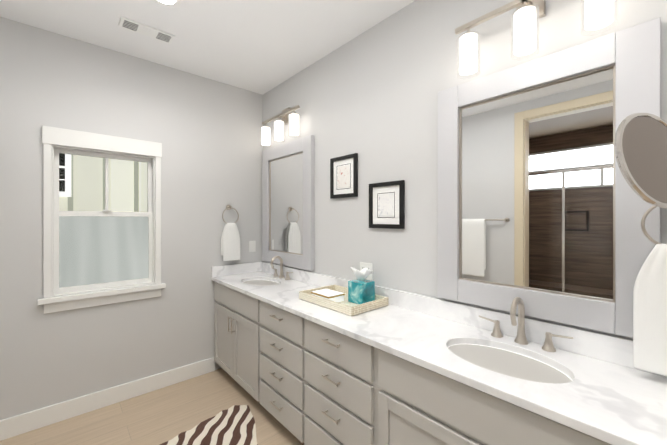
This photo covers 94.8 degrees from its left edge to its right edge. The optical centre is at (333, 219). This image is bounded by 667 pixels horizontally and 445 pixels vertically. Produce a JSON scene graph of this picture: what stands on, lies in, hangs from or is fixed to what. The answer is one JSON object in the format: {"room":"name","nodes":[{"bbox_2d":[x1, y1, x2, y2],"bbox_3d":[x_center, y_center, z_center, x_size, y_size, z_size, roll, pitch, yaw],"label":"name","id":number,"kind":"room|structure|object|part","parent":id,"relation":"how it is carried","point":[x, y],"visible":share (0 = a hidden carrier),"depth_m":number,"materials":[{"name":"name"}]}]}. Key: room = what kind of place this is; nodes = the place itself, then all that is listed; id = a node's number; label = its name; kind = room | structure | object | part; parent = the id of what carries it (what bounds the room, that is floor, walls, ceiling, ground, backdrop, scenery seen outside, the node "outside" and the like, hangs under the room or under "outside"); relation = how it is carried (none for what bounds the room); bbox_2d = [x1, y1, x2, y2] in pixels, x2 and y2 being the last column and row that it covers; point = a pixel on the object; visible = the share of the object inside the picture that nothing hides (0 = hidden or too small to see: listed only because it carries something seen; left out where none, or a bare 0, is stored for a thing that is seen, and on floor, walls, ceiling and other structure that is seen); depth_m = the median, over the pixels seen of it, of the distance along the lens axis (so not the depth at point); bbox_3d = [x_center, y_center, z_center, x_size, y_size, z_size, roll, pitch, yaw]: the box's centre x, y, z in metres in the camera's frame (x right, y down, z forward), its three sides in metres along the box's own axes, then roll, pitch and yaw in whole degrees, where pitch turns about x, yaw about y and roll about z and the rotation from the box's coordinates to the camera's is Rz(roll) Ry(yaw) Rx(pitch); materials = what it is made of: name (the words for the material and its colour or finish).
{"room":"bathroom","nodes":[
{"label":"bathroom","id":0,"kind":"room"},
{"bbox_2d":[0,17,262,419],"bbox_3d":[-1.647,0.059,2.515,2.540,2.740,0.120,0,0,-42],"label":"wall","id":1,"kind":"structure","parent":0,"point":[205,132],"depth_m":2.40,"materials":[{"name":"paint"}]},
{"bbox_2d":[37,126,165,313],"bbox_3d":[-1.757,0.004,2.383,0.780,1.290,0.170,0,0,-42],"label":"window","id":2,"kind":"structure","parent":1,"relation":"in","point":[95,249],"depth_m":2.34,"materials":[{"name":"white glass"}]},
{"bbox_3d":[-1.772,0.012,2.401,0.616,1.045,0.080,0,0,-42],"label":"window sash","id":3,"kind":"part","parent":2,"relation":"part of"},
{"bbox_3d":[-1.789,-0.268,2.419,0.560,0.430,0.004,0,0,-42],"label":"glass","id":4,"kind":"part","parent":2,"relation":"part of","materials":[{"name":"clear glass"}]},
{"bbox_3d":[-1.767,0.237,2.395,0.560,0.515,0.004,0,0,-42],"label":"glass","id":5,"kind":"part","parent":2,"relation":"part of","materials":[{"name":"glass"}]},
{"bbox_2d":[0,357,214,440],"bbox_3d":[-1.789,1.365,2.297,1.795,0.130,0.020,0,0,-42],"label":"baseboard","id":6,"kind":"structure","parent":1,"relation":"attached to","point":[13,426],"depth_m":2.29,"materials":[{"name":"white wood"}]},
{"bbox_2d":[221,205,239,260],"bbox_3d":[-0.995,0.127,2.956,0.169,0.538,0.084,0,0,-42],"label":"towel ring","id":7,"kind":"object","parent":1,"relation":"attached to","point":[230,243],"visible":1,"depth_m":2.92,"materials":[{"name":"white fabric"}]},
{"bbox_2d":[221,223,239,260],"bbox_3d":[-0.988,0.215,2.948,0.172,0.364,0.065,0,0,-42],"label":"towel","id":8,"kind":"object","parent":7,"relation":"hanging from","point":[230,238],"depth_m":2.92,"materials":[{"name":"white fabric"}]},
{"bbox_2d":[211,261,262,275],"bbox_3d":[-0.947,0.494,3.039,0.514,0.100,0.020,0,0,-42],"label":"backsplash","id":9,"kind":"structure","parent":1,"relation":"attached to","point":[233,269],"depth_m":3.01,"materials":[{"name":"white stone"}]},
{"bbox_2d":[249,241,255,251],"bbox_3d":[-0.831,0.279,3.148,0.070,0.114,0.014,0,0,-42],"label":"outlet","id":10,"kind":"object","parent":1,"relation":"attached to","point":[252,246],"visible":1,"depth_m":3.15,"materials":[{"name":"white plastic"}]},
{"bbox_2d":[0,368,303,444],"bbox_3d":[-0.855,1.482,0.265,4.340,0.100,4.540,0,0,-42],"label":"floor","id":11,"kind":"structure","parent":0,"point":[162,415],"depth_m":2.19,"materials":[{"name":"brown wood"}]},
{"bbox_2d":[160,405,257,444],"bbox_3d":[-0.511,1.426,1.150,1.375,0.006,2.157,0,0,-42],"label":"rug","id":12,"kind":"object","parent":11,"relation":"on","point":[234,425],"visible":1,"depth_m":2.05,"materials":[{"name":"multicoloured fabric"}]},
{"bbox_2d":[212,280,626,444],"bbox_3d":[0.032,1.003,1.937,0.550,0.855,2.968,0,0,-42],"label":"bathroom vanity","id":13,"kind":"object","parent":11,"relation":"on","point":[404,368],"depth_m":1.51,"materials":[{"name":"paint"}]},
{"bbox_2d":[211,272,666,444],"bbox_3d":[0.044,0.560,1.935,0.534,0.030,2.988,0,0,-42],"label":"countertop","id":14,"kind":"structure","parent":13,"relation":"on","point":[620,403],"depth_m":1.11,"materials":[{"name":"white stone"}]},
{"bbox_2d":[243,276,278,287],"bbox_3d":[-0.640,0.647,2.699,0.336,0.169,0.504,0,0,-42],"label":"sink","id":15,"kind":"object","parent":14,"relation":"in","point":[260,281],"depth_m":2.78,"materials":[{"name":"white ceramic"}]},
{"bbox_2d":[271,256,294,279],"bbox_3d":[-0.513,0.440,2.811,0.141,0.209,0.368,0,0,-42],"label":"faucet","id":16,"kind":"object","parent":14,"relation":"on","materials":[{"name":"silver metal"}]},
{"bbox_2d":[299,267,387,315],"bbox_3d":[0.055,0.431,2.012,0.330,0.226,0.510,0,0,-42],"label":"tray","id":17,"kind":"object","parent":14,"relation":"on","point":[358,295],"visible":1,"depth_m":1.94,"materials":[{"name":"beige wicker"}]},
{"bbox_3d":[-0.040,0.485,2.028,0.128,0.004,0.178,0,0,-42],"label":"box lid","id":18,"kind":"part","parent":17,"relation":"part of","materials":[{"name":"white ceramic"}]},
{"bbox_2d":[439,336,578,391],"bbox_3d":[0.673,0.649,1.217,0.336,0.169,0.504,0,0,-42],"label":"sink","id":19,"kind":"object","parent":14,"relation":"in","point":[549,373],"depth_m":1.22,"materials":[{"name":"white ceramic"}]},
{"bbox_2d":[479,297,574,351],"bbox_3d":[0.799,0.441,1.329,0.141,0.209,0.368,0,0,-42],"label":"faucet","id":20,"kind":"object","parent":14,"relation":"on","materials":[{"name":"silver metal"}]},
{"bbox_2d":[0,0,414,94],"bbox_3d":[-0.855,-1.358,0.262,4.340,0.100,4.540,0,0,-42],"label":"ceiling","id":21,"kind":"structure","parent":0,"point":[262,47],"depth_m":2.11,"materials":[{"name":"paint"}]},
{"bbox_2d":[119,16,174,43],"bbox_3d":[-1.288,-1.303,2.123,0.320,0.013,0.120,0,0,-42],"label":"ceiling vent","id":22,"kind":"object","parent":21,"relation":"in","point":[138,27],"visible":1,"depth_m":2.11,"materials":[{"name":"grey"}]},
{"bbox_2d":[153,0,180,7],"bbox_3d":[-0.995,-1.305,1.808,0.170,0.010,0.170,0,0,-42],"label":"recessed light","id":23,"kind":"object","parent":21,"relation":"in","point":[171,3],"visible":1,"depth_m":1.85,"materials":[{"name":"white"}]},
{"bbox_2d":[263,0,666,339],"bbox_3d":[0.764,0.060,1.618,0.120,2.740,4.420,0,0,-42],"label":"wall","id":24,"kind":"structure","parent":0,"point":[369,96],"depth_m":1.92,"materials":[{"name":"paint"}]},
{"bbox_2d":[260,105,299,145],"bbox_3d":[-0.487,-0.873,2.833,0.141,0.317,0.620,0,0,-42],"label":"sconce","id":25,"kind":"object","parent":24,"relation":"attached to","point":[292,120],"visible":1,"depth_m":2.79,"materials":[{"name":"white glass"}]},
{"bbox_2d":[262,135,313,270],"bbox_3d":[-0.449,-0.136,2.868,0.038,1.130,0.830,0,0,-42],"label":"mirror","id":26,"kind":"object","parent":24,"relation":"attached to","point":[288,203],"visible":0.98,"depth_m":2.82,"materials":[{"name":"silver metal"}]},
{"bbox_3d":[-0.440,-0.136,2.876,0.010,0.900,0.600,0,0,-42],"label":"glass","id":27,"kind":"part","parent":26,"relation":"part of","materials":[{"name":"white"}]},
{"bbox_2d":[330,153,357,198],"bbox_3d":[0.074,-0.316,2.289,0.021,0.310,0.280,0,0,-42],"label":"picture","id":28,"kind":"object","parent":24,"relation":"attached to","point":[343,176],"visible":1,"depth_m":2.28,"materials":[{"name":"black"}]},
{"bbox_2d":[337,165,349,188],"bbox_3d":[0.075,-0.316,2.289,0.001,0.166,0.136,0,0,-42],"label":"art","id":29,"kind":"object","parent":28,"relation":"attached to","point":[343,171],"depth_m":2.29,"materials":[{"name":"white paper"}]},
{"bbox_2d":[360,262,372,279],"bbox_3d":[0.225,0.360,2.129,0.009,0.114,0.116,0,0,-42],"label":"outlet","id":30,"kind":"object","parent":24,"relation":"attached to","point":[369,266],"visible":0.62,"depth_m":2.11,"materials":[{"name":"white plastic"}]},
{"bbox_2d":[369,180,404,228],"bbox_3d":[0.340,-0.090,1.990,0.021,0.300,0.280,0,0,-42],"label":"picture","id":31,"kind":"object","parent":24,"relation":"attached to","point":[386,204],"visible":1,"depth_m":1.98,"materials":[{"name":"black"}]},
{"bbox_2d":[378,193,393,216],"bbox_3d":[0.340,-0.090,1.990,0.001,0.146,0.126,0,0,-42],"label":"art","id":32,"kind":"object","parent":31,"relation":"attached to","point":[385,200],"depth_m":1.99,"materials":[{"name":"white paper"}]},
{"bbox_2d":[263,261,662,375],"bbox_3d":[0.237,0.495,2.105,0.020,0.100,2.988,0,0,-42],"label":"backsplash","id":33,"kind":"structure","parent":24,"relation":"attached to","point":[619,350],"depth_m":1.53,"materials":[{"name":"white stone"}]},
{"bbox_2d":[455,0,617,77],"bbox_3d":[0.839,-0.871,1.336,0.141,0.317,0.620,0,0,-42],"label":"sconce","id":34,"kind":"object","parent":24,"relation":"attached to","point":[598,14],"visible":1,"depth_m":1.32,"materials":[{"name":"white glass"}]},
{"bbox_2d":[438,17,660,337],"bbox_3d":[0.864,-0.135,1.386,0.038,1.130,0.840,0,0,-42],"label":"mirror","id":35,"kind":"object","parent":24,"relation":"attached to","point":[543,207],"visible":0.9,"depth_m":1.31,"materials":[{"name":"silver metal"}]},
{"bbox_3d":[0.873,-0.135,1.394,0.010,0.900,0.610,0,0,-42],"label":"glass","id":36,"kind":"part","parent":35,"relation":"part of","materials":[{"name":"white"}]},
{"bbox_2d":[614,113,666,208],"bbox_3d":[1.002,-0.169,0.912,0.458,0.282,0.204,0,0,-42],"label":"magnifying mirror","id":37,"kind":"object","parent":24,"relation":"attached to","point":[640,143],"visible":1,"depth_m":0.85,"materials":[{"name":"silver metal"}]},
{"bbox_2d":[633,206,666,375],"bbox_3d":[1.139,0.209,1.018,0.114,0.608,0.199,0,0,-42],"label":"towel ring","id":38,"kind":"object","parent":24,"relation":"attached to","point":[650,322],"visible":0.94,"depth_m":1.02,"materials":[{"name":"white fabric"}]},
{"bbox_3d":[-2.741,2.129,3.224,13.000,0.200,2.370,0,0,-42],"label":"ground","id":39,"kind":"structure","parent":0,"visible":0},
{"bbox_2d":[59,155,146,211],"bbox_3d":[-3.460,-1.772,4.033,9.000,7.600,0.200,0,0,-42],"label":"siding","id":40,"kind":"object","parent":39,"relation":"on","point":[79,203],"depth_m":4.18,"materials":[{"name":"beige"}]},
{"bbox_2d":[59,154,70,196],"bbox_3d":[-3.550,-0.639,3.766,0.500,0.705,0.019,0,0,-42],"label":"window","id":41,"kind":"structure","parent":40,"relation":"attached to","point":[67,172],"depth_m":3.90,"materials":[{"name":"white"}]},
{"bbox_2d":[59,153,64,191],"bbox_3d":[-3.553,-0.639,3.769,0.380,0.585,0.011,0,0,-42],"label":"window pane","id":42,"kind":"structure","parent":41,"relation":"attached to","point":[61,170],"depth_m":3.87,"materials":[{"name":"black"}]},
{"bbox_2d":[68,155,138,211],"bbox_3d":[-3.386,-1.772,3.945,8.695,7.600,0.030,0,0,-42],"label":"batten","id":43,"kind":"object","parent":40,"relation":"attached to","point":[136,186],"depth_m":4.17,"materials":[{"name":"grey wood"}]}
]}

